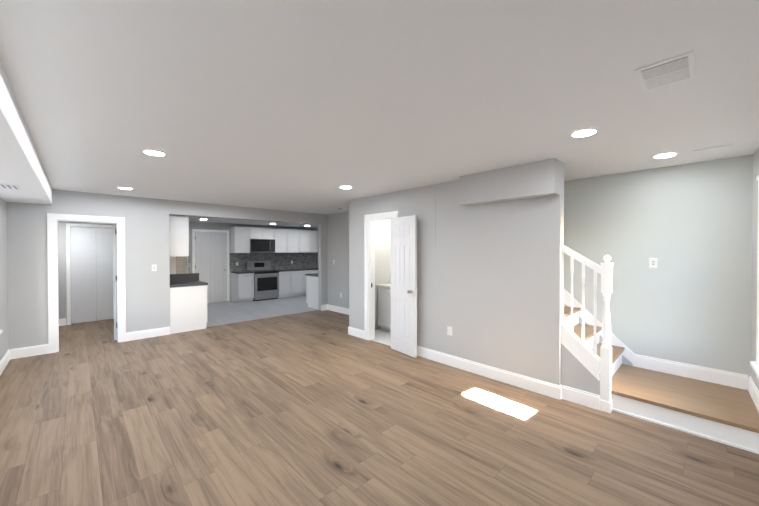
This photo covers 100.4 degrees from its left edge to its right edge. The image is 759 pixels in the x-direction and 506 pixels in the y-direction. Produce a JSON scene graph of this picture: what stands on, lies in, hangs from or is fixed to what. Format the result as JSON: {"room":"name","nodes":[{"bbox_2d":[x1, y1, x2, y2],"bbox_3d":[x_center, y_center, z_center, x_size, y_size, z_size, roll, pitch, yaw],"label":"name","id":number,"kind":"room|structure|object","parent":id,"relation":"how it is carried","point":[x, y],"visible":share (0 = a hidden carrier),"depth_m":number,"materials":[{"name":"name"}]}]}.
{"room":"empty living room","nodes":[
{"label":"empty living room","id":0,"kind":"room"},
{"bbox_2d":[0,197,7,360],"bbox_3d":[-3.629,0.286,2.694,0.130,2.420,10.700,-1,1,-44],"label":"wall","id":1,"kind":"structure","parent":0,"point":[3,286],"depth_m":4.15,"materials":[{"name":"grey paint"}]},
{"bbox_2d":[0,349,11,374],"bbox_3d":[-2.511,1.437,1.643,0.016,0.140,7.620,-1,1,-44],"label":"baseboard","id":2,"kind":"structure","parent":1,"relation":"attached to","point":[7,357],"depth_m":4.11,"materials":[{"name":"white wood"}]},
{"bbox_2d":[0,62,51,204],"bbox_3d":[-2.358,-0.799,1.768,0.440,0.229,7.620,-1,1,-44],"label":"ceiling","id":3,"kind":"structure","parent":0,"point":[21,166],"depth_m":2.44,"materials":[{"name":"white paint"}]},
{"bbox_2d":[0,184,20,189],"bbox_3d":[-3.880,-0.695,3.316,0.140,0.010,0.300,-1,1,-44],"label":"ceiling vent","id":4,"kind":"object","parent":3,"relation":"in","point":[8,186],"visible":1,"depth_m":3.29,"materials":[{"name":"silver metal"}]},
{"bbox_2d":[58,221,112,324],"bbox_3d":[-6.252,0.398,6.573,1.440,2.120,0.130,-1,1,-44],"label":"wall","id":5,"kind":"structure","parent":0,"point":[62,293],"depth_m":6.36,"materials":[{"name":"grey paint"}]},
{"bbox_2d":[59,318,65,325],"bbox_3d":[-6.514,1.391,6.231,0.485,0.140,0.016,-1,1,-44],"label":"baseboard","id":6,"kind":"structure","parent":5,"relation":"attached to","point":[62,322],"depth_m":6.36,"materials":[{"name":"white wood"}]},
{"bbox_2d":[71,227,113,323],"bbox_3d":[-6.034,0.456,6.737,0.768,1.985,0.064,-1,1,-44],"label":"bifold closet door","id":7,"kind":"structure","parent":5,"relation":"in","point":[91,265],"depth_m":6.69,"materials":[{"name":"white wood"}]},
{"bbox_2d":[7,189,327,350],"bbox_3d":[-3.281,0.251,6.258,5.300,2.420,0.130,-1,1,-44],"label":"wall","id":8,"kind":"structure","parent":0,"point":[146,249],"depth_m":5.30,"materials":[{"name":"grey paint"}]},
{"bbox_2d":[12,344,48,358],"bbox_3d":[-4.990,1.408,4.533,0.340,0.140,0.016,-1,1,-44],"label":"baseboard","id":9,"kind":"structure","parent":8,"relation":"attached to","point":[39,349],"depth_m":4.52,"materials":[{"name":"white wood"}]},
{"bbox_2d":[47,213,125,353],"bbox_3d":[-4.597,0.443,5.002,0.890,2.060,0.182,-1,1,-44],"label":"door frame","id":10,"kind":"structure","parent":8,"relation":"attached to","point":[53,219],"depth_m":5.03,"materials":[{"name":"white wood"}]},
{"bbox_2d":[112,224,116,340],"bbox_3d":[-4.608,0.487,5.553,0.179,1.945,0.690,0,1,-35],"label":"hall door","id":11,"kind":"structure","parent":8,"relation":"in","point":[114,281],"depth_m":5.28,"materials":[{"name":"white wood"}]},
{"bbox_2d":[126,327,169,340],"bbox_3d":[-3.998,1.399,5.482,0.625,0.140,0.016,-1,1,-44],"label":"baseboard","id":12,"kind":"structure","parent":8,"relation":"attached to","point":[143,334],"depth_m":5.46,"materials":[{"name":"white wood"}]},
{"bbox_2d":[152,264,156,270],"bbox_3d":[-3.938,0.258,5.528,0.070,0.115,0.016,-1,1,-44],"label":"light switch","id":13,"kind":"object","parent":8,"relation":"attached to","point":[154,267],"visible":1,"depth_m":5.53,"materials":[{"name":"white plastic"}]},
{"bbox_2d":[170,256,175,273],"bbox_3d":[-4.267,0.387,6.127,0.548,2.150,0.017,-1,1,-44],"label":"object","id":14,"kind":"object","parent":8,"relation":"attached to","point":[172,265],"visible":0.07,"depth_m":6.28,"materials":[{"name":"beige"}]},
{"bbox_2d":[169,216,188,256],"bbox_3d":[-3.922,-0.312,6.086,0.335,0.750,0.504,-1,1,-44],"label":"upper cabinet","id":15,"kind":"object","parent":8,"relation":"attached to","point":[178,235],"visible":0.88,"depth_m":5.90,"materials":[{"name":"white wood"}]},
{"bbox_2d":[169,215,317,228],"bbox_3d":[-3.067,-0.914,8.742,6.180,0.100,3.180,-1,1,-44],"label":"ceiling","id":16,"kind":"structure","parent":0,"point":[237,221],"depth_m":8.98,"materials":[{"name":"white paint"}]},
{"bbox_2d":[186,222,317,301],"bbox_3d":[-4.121,0.275,9.856,6.180,2.300,0.130,-1,1,-44],"label":"wall","id":17,"kind":"structure","parent":0,"point":[208,226],"depth_m":9.27,"materials":[{"name":"grey paint"}]},
{"bbox_2d":[195,232,226,302],"bbox_3d":[-4.795,0.416,9.044,0.834,2.018,0.107,-1,1,-44],"label":"kitchen door","id":18,"kind":"structure","parent":17,"relation":"in","point":[211,258],"depth_m":9.08,"materials":[{"name":"white wood"}]},
{"bbox_2d":[192,229,229,300],"bbox_3d":[-4.823,0.383,9.078,0.970,2.100,0.026,-1,1,-44],"label":"door frame","id":19,"kind":"structure","parent":17,"relation":"attached to","point":[193,230],"depth_m":9.13,"materials":[{"name":"white wood"}]},
{"bbox_2d":[231,227,249,252],"bbox_3d":[-4.157,-0.386,9.464,0.435,0.770,0.372,-1,1,-44],"label":"upper cabinet","id":20,"kind":"object","parent":17,"relation":"attached to","point":[240,239],"visible":1,"depth_m":9.34,"materials":[{"name":"white wood"}]},
{"bbox_2d":[250,227,274,238],"bbox_3d":[-3.715,-0.606,9.886,0.780,0.340,0.372,-1,1,-44],"label":"upper cabinet","id":21,"kind":"object","parent":17,"relation":"attached to","point":[262,233],"visible":1,"depth_m":9.77,"materials":[{"name":"white wood"}]},
{"bbox_2d":[250,239,274,252],"bbox_3d":[-3.695,-0.220,9.869,0.770,0.420,0.428,-1,1,-44],"label":"over-the-range microwave","id":22,"kind":"object","parent":21,"relation":"attached to","point":[262,245],"visible":1,"depth_m":9.72,"materials":[{"name":"silver metal"}]},
{"bbox_2d":[229,252,317,270],"bbox_3d":[-3.367,0.264,10.486,3.060,0.550,0.001,-1,1,-44],"label":"tile backsplash","id":23,"kind":"structure","parent":17,"relation":"attached to","point":[299,260],"depth_m":10.50,"materials":[{"name":"tile"}]},
{"bbox_2d":[275,229,290,252],"bbox_3d":[-3.259,-0.395,10.346,0.503,0.770,0.339,-1,1,-44],"label":"upper cabinet","id":24,"kind":"object","parent":17,"relation":"attached to","point":[282,236],"depth_m":10.25,"materials":[{"name":"white wood"}]},
{"bbox_2d":[291,229,302,252],"bbox_3d":[-2.959,-0.398,10.634,0.561,0.770,0.339,-1,1,-44],"label":"upper cabinet","id":25,"kind":"object","parent":17,"relation":"attached to","point":[294,241],"depth_m":10.59,"materials":[{"name":"white wood"}]},
{"bbox_2d":[303,230,314,252],"bbox_3d":[-2.637,-0.401,10.941,0.561,0.770,0.339,-1,1,-44],"label":"upper cabinet","id":26,"kind":"object","parent":17,"relation":"attached to","point":[308,235],"depth_m":10.91,"materials":[{"name":"white wood"}]},
{"bbox_2d":[315,231,317,251],"bbox_3d":[-2.338,-0.404,11.227,0.498,0.770,0.339,-1,1,-44],"label":"upper cabinet","id":27,"kind":"object","parent":17,"relation":"attached to","point":[316,232],"depth_m":11.12,"materials":[{"name":"white wood"}]},
{"bbox_2d":[206,295,317,326],"bbox_3d":[-3.067,1.466,8.766,6.180,0.060,3.180,-1,1,-44],"label":"floor","id":28,"kind":"structure","parent":0,"point":[224,312],"depth_m":8.07,"materials":[{"name":"grey tile"}]},
{"bbox_2d":[176,243,189,273],"bbox_3d":[-4.449,0.588,6.508,0.808,1.740,0.778,-1,1,-44],"label":"wall","id":29,"kind":"structure","parent":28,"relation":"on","point":[181,264],"depth_m":6.41,"materials":[{"name":"beige tile"}]},
{"bbox_2d":[170,273,207,333],"bbox_3d":[-3.772,0.942,6.151,0.626,1.040,0.636,-1,1,-44],"label":"base cabinet","id":30,"kind":"object","parent":28,"relation":"on","point":[188,302],"visible":0.94,"depth_m":5.95,"materials":[{"name":"white wood"}]},
{"bbox_2d":[231,271,253,302],"bbox_3d":[-4.057,0.990,9.380,0.445,0.880,0.652,-1,1,-44],"label":"base cabinet","id":31,"kind":"object","parent":28,"relation":"on","point":[242,286],"visible":1,"depth_m":9.20,"materials":[{"name":"white wood"}]},
{"bbox_2d":[246,261,278,300],"bbox_3d":[-3.596,0.841,9.776,0.760,1.170,0.716,-1,1,-44],"label":"range","id":32,"kind":"object","parent":28,"relation":"on","point":[266,281],"visible":0.96,"depth_m":9.62,"materials":[{"name":"silver metal"}]},
{"bbox_2d":[279,272,292,297],"bbox_3d":[-3.169,1.001,10.253,0.504,0.840,0.619,-1,1,-44],"label":"base cabinet","id":33,"kind":"object","parent":28,"relation":"on","point":[292,282],"depth_m":10.04,"materials":[{"name":"white wood"}]},
{"bbox_2d":[273,268,304,271],"bbox_3d":[-2.702,0.557,10.687,1.785,0.040,0.630,-1,1,-44],"label":"countertop","id":34,"kind":"structure","parent":33,"relation":"on","point":[296,269],"depth_m":10.35,"materials":[{"name":"grey stone"}]},
{"bbox_2d":[293,272,304,295],"bbox_3d":[-2.868,0.998,10.540,0.563,0.840,0.619,-1,1,-44],"label":"base cabinet","id":35,"kind":"object","parent":28,"relation":"on","point":[298,277],"depth_m":10.36,"materials":[{"name":"white wood"}]},
{"bbox_2d":[305,268,316,294],"bbox_3d":[-2.547,0.995,10.848,0.563,0.840,0.619,-1,1,-44],"label":"base cabinet","id":36,"kind":"object","parent":28,"relation":"on","point":[307,270],"depth_m":10.62,"materials":[{"name":"white wood"}]},
{"bbox_2d":[306,277,317,308],"bbox_3d":[-1.535,1.019,8.460,0.608,0.840,0.619,-1,1,-44],"label":"base cabinet","id":37,"kind":"object","parent":28,"relation":"on","point":[312,290],"depth_m":8.24,"materials":[{"name":"white wood"}]},
{"bbox_2d":[305,273,317,276],"bbox_3d":[-0.972,0.573,9.002,2.216,0.040,0.630,-1,1,-44],"label":"countertop","id":38,"kind":"structure","parent":37,"relation":"on","point":[313,274],"depth_m":8.27,"materials":[{"name":"grey stone"}]},
{"bbox_2d":[0,310,758,505],"bbox_3d":[-1.667,1.508,4.583,5.560,0.060,10.700,-1,1,-44],"label":"floor","id":39,"kind":"structure","parent":0,"point":[317,408],"depth_m":2.61,"materials":[{"name":"brown wood"}]},
{"bbox_2d":[372,339,390,345],"bbox_3d":[0.079,1.470,5.167,0.090,0.004,0.550,-1,1,-44],"label":"threshold","id":40,"kind":"object","parent":39,"relation":"on","point":[383,342],"visible":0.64,"depth_m":5.19,"materials":[{"name":"white wood"}]},
{"bbox_2d":[375,329,390,343],"bbox_3d":[0.417,1.466,5.559,0.940,0.004,1.290,-1,1,-44],"label":"floor","id":41,"kind":"structure","parent":39,"relation":"on","point":[382,335],"depth_m":5.61,"materials":[{"name":"grey tile"}]},
{"bbox_2d":[377,283,390,331],"bbox_3d":[0.391,1.034,5.897,0.496,0.860,0.740,-1,1,-44],"label":"bathroom vanity","id":42,"kind":"object","parent":41,"relation":"on","point":[384,306],"visible":0.38,"depth_m":5.87,"materials":[{"name":"white wood"}]},
{"bbox_2d":[600,255,612,413],"bbox_3d":[2.152,0.755,3.000,0.092,1.476,0.092,-1,1,-44],"label":"newel post","id":43,"kind":"object","parent":39,"relation":"on","point":[606,402],"visible":1,"depth_m":2.98,"materials":[{"name":"white wood"}]},
{"bbox_2d":[563,306,758,453],"bbox_3d":[2.100,0.391,3.778,0.950,2.190,3.296,-1,1,-44],"label":"steps","id":44,"kind":"structure","parent":39,"relation":"on","point":[726,415],"depth_m":2.84,"materials":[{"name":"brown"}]},
{"bbox_2d":[0,0,758,214],"bbox_3d":[-0.647,-0.982,3.493,5.560,0.100,7.750,-1,1,-44],"label":"ceiling","id":45,"kind":"structure","parent":0,"point":[309,106],"depth_m":1.79,"materials":[{"name":"white paint"}]},
{"bbox_2d":[143,149,165,155],"bbox_3d":[-2.071,-0.922,2.913,0.174,0.008,0.174,-1,1,-44],"label":"recessed light","id":46,"kind":"object","parent":45,"relation":"in","point":[154,152],"visible":0.94,"depth_m":2.89,"materials":[{"name":"white plastic"}]},
{"bbox_2d":[571,128,597,136],"bbox_3d":[1.560,-0.917,2.415,0.174,0.008,0.174,-1,1,-44],"label":"recessed light","id":47,"kind":"object","parent":45,"relation":"in","point":[584,132],"visible":0.96,"depth_m":2.39,"materials":[{"name":"white plastic"}]},
{"bbox_2d":[653,152,676,157],"bbox_3d":[2.698,-0.922,2.991,0.174,0.008,0.174,-1,1,-44],"label":"recessed light","id":48,"kind":"object","parent":45,"relation":"in","point":[665,155],"visible":1,"depth_m":2.98,"materials":[{"name":"white plastic"}]},
{"bbox_2d":[635,50,695,91],"bbox_3d":[1.452,-0.897,1.603,0.310,0.030,0.210,-1,1,-44],"label":"ceiling vent","id":49,"kind":"object","parent":45,"relation":"in","point":[670,71],"visible":1,"depth_m":1.58,"materials":[{"name":"silver metal"}]},
{"bbox_2d":[693,144,732,159],"bbox_3d":[3.064,-0.923,2.912,0.420,0.006,0.240,-1,1,-44],"label":"panel","id":50,"kind":"object","parent":45,"relation":"attached to","point":[718,151],"visible":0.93,"depth_m":2.89,"materials":[{"name":"white paint"}]},
{"bbox_2d":[349,158,563,384],"bbox_3d":[0.964,0.266,4.763,1.228,2.420,3.440,-1,1,-44],"label":"wall","id":51,"kind":"structure","parent":0,"point":[490,270],"depth_m":3.77,"materials":[{"name":"grey paint"}]},
{"bbox_2d":[348,326,363,338],"bbox_3d":[-0.390,1.398,5.538,0.016,0.140,0.425,-1,1,-44],"label":"baseboard","id":52,"kind":"structure","parent":51,"relation":"attached to","point":[356,332],"depth_m":5.54,"materials":[{"name":"white wood"}]},
{"bbox_2d":[364,211,397,339],"bbox_3d":[0.059,0.415,5.137,0.146,2.115,0.760,-1,1,-44],"label":"door frame","id":53,"kind":"structure","parent":51,"relation":"attached to","point":[369,219],"depth_m":5.33,"materials":[{"name":"white wood"}]},
{"bbox_2d":[391,215,417,357],"bbox_3d":[0.345,0.469,4.654,0.179,2.000,0.560,0,1,-37],"label":"bathroom door","id":54,"kind":"structure","parent":51,"relation":"in","point":[404,290],"depth_m":4.61,"materials":[{"name":"white wood"}]},
{"bbox_2d":[447,326,451,335],"bbox_3d":[0.924,1.027,4.164,0.008,0.115,0.070,-1,1,-44],"label":"outlet","id":55,"kind":"object","parent":51,"relation":"attached to","point":[449,330],"visible":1,"depth_m":4.16,"materials":[{"name":"white plastic"}]},
{"bbox_2d":[561,323,601,394],"bbox_3d":[2.001,1.110,3.154,0.090,0.764,0.350,-1,1,-44],"label":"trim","id":56,"kind":"structure","parent":51,"relation":"attached to","point":[580,365],"depth_m":3.14,"materials":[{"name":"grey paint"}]},
{"bbox_2d":[562,245,600,354],"bbox_3d":[2.008,0.451,3.147,0.052,1.068,0.337,-1,1,-44],"label":"rail","id":57,"kind":"object","parent":56,"relation":"on","point":[595,267],"visible":0.98,"depth_m":3.12,"materials":[{"name":"white wood"}]},
{"bbox_2d":[327,155,752,377],"bbox_3d":[1.185,0.258,5.517,0.130,2.420,7.376,-1,1,-44],"label":"wall","id":58,"kind":"structure","parent":0,"point":[687,300],"depth_m":3.41,"materials":[{"name":"grey paint"}]},
{"bbox_2d":[324,304,348,314],"bbox_3d":[-0.556,1.381,7.243,0.016,0.140,2.230,-1,1,-44],"label":"baseboard","id":59,"kind":"structure","parent":58,"relation":"attached to","point":[326,307],"depth_m":7.75,"materials":[{"name":"white wood"}]},
{"bbox_2d":[564,289,634,363],"bbox_3d":[2.116,0.135,4.438,0.012,2.288,2.320,-1,1,-44],"label":"trim","id":60,"kind":"structure","parent":58,"relation":"attached to","point":[627,353],"depth_m":3.90,"materials":[{"name":"white paint"}]},
{"bbox_2d":[649,258,657,267],"bbox_3d":[3.021,0.108,3.491,0.016,0.115,0.070,-1,1,-44],"label":"light switch","id":61,"kind":"object","parent":58,"relation":"attached to","point":[653,262],"visible":1,"depth_m":3.49,"materials":[{"name":"white plastic"}]},
{"bbox_2d":[633,354,747,389],"bbox_3d":[3.194,1.228,3.321,0.016,0.140,0.840,-1,1,-44],"label":"baseboard","id":62,"kind":"structure","parent":58,"relation":"attached to","point":[696,372],"depth_m":3.26,"materials":[{"name":"white wood"}]},
{"bbox_2d":[750,147,758,389],"bbox_3d":[1.676,0.304,0.962,5.730,2.420,0.398,-1,1,-44],"label":"wall","id":63,"kind":"structure","parent":0,"point":[753,375],"depth_m":2.87,"materials":[{"name":"grey paint"}]},
{"bbox_2d":[750,175,758,379],"bbox_3d":[2.921,0.206,2.278,0.993,1.690,0.259,-1,1,-44],"label":"window","id":64,"kind":"structure","parent":63,"relation":"in","point":[754,365],"depth_m":2.64,"materials":[{"name":"white"}]}
]}

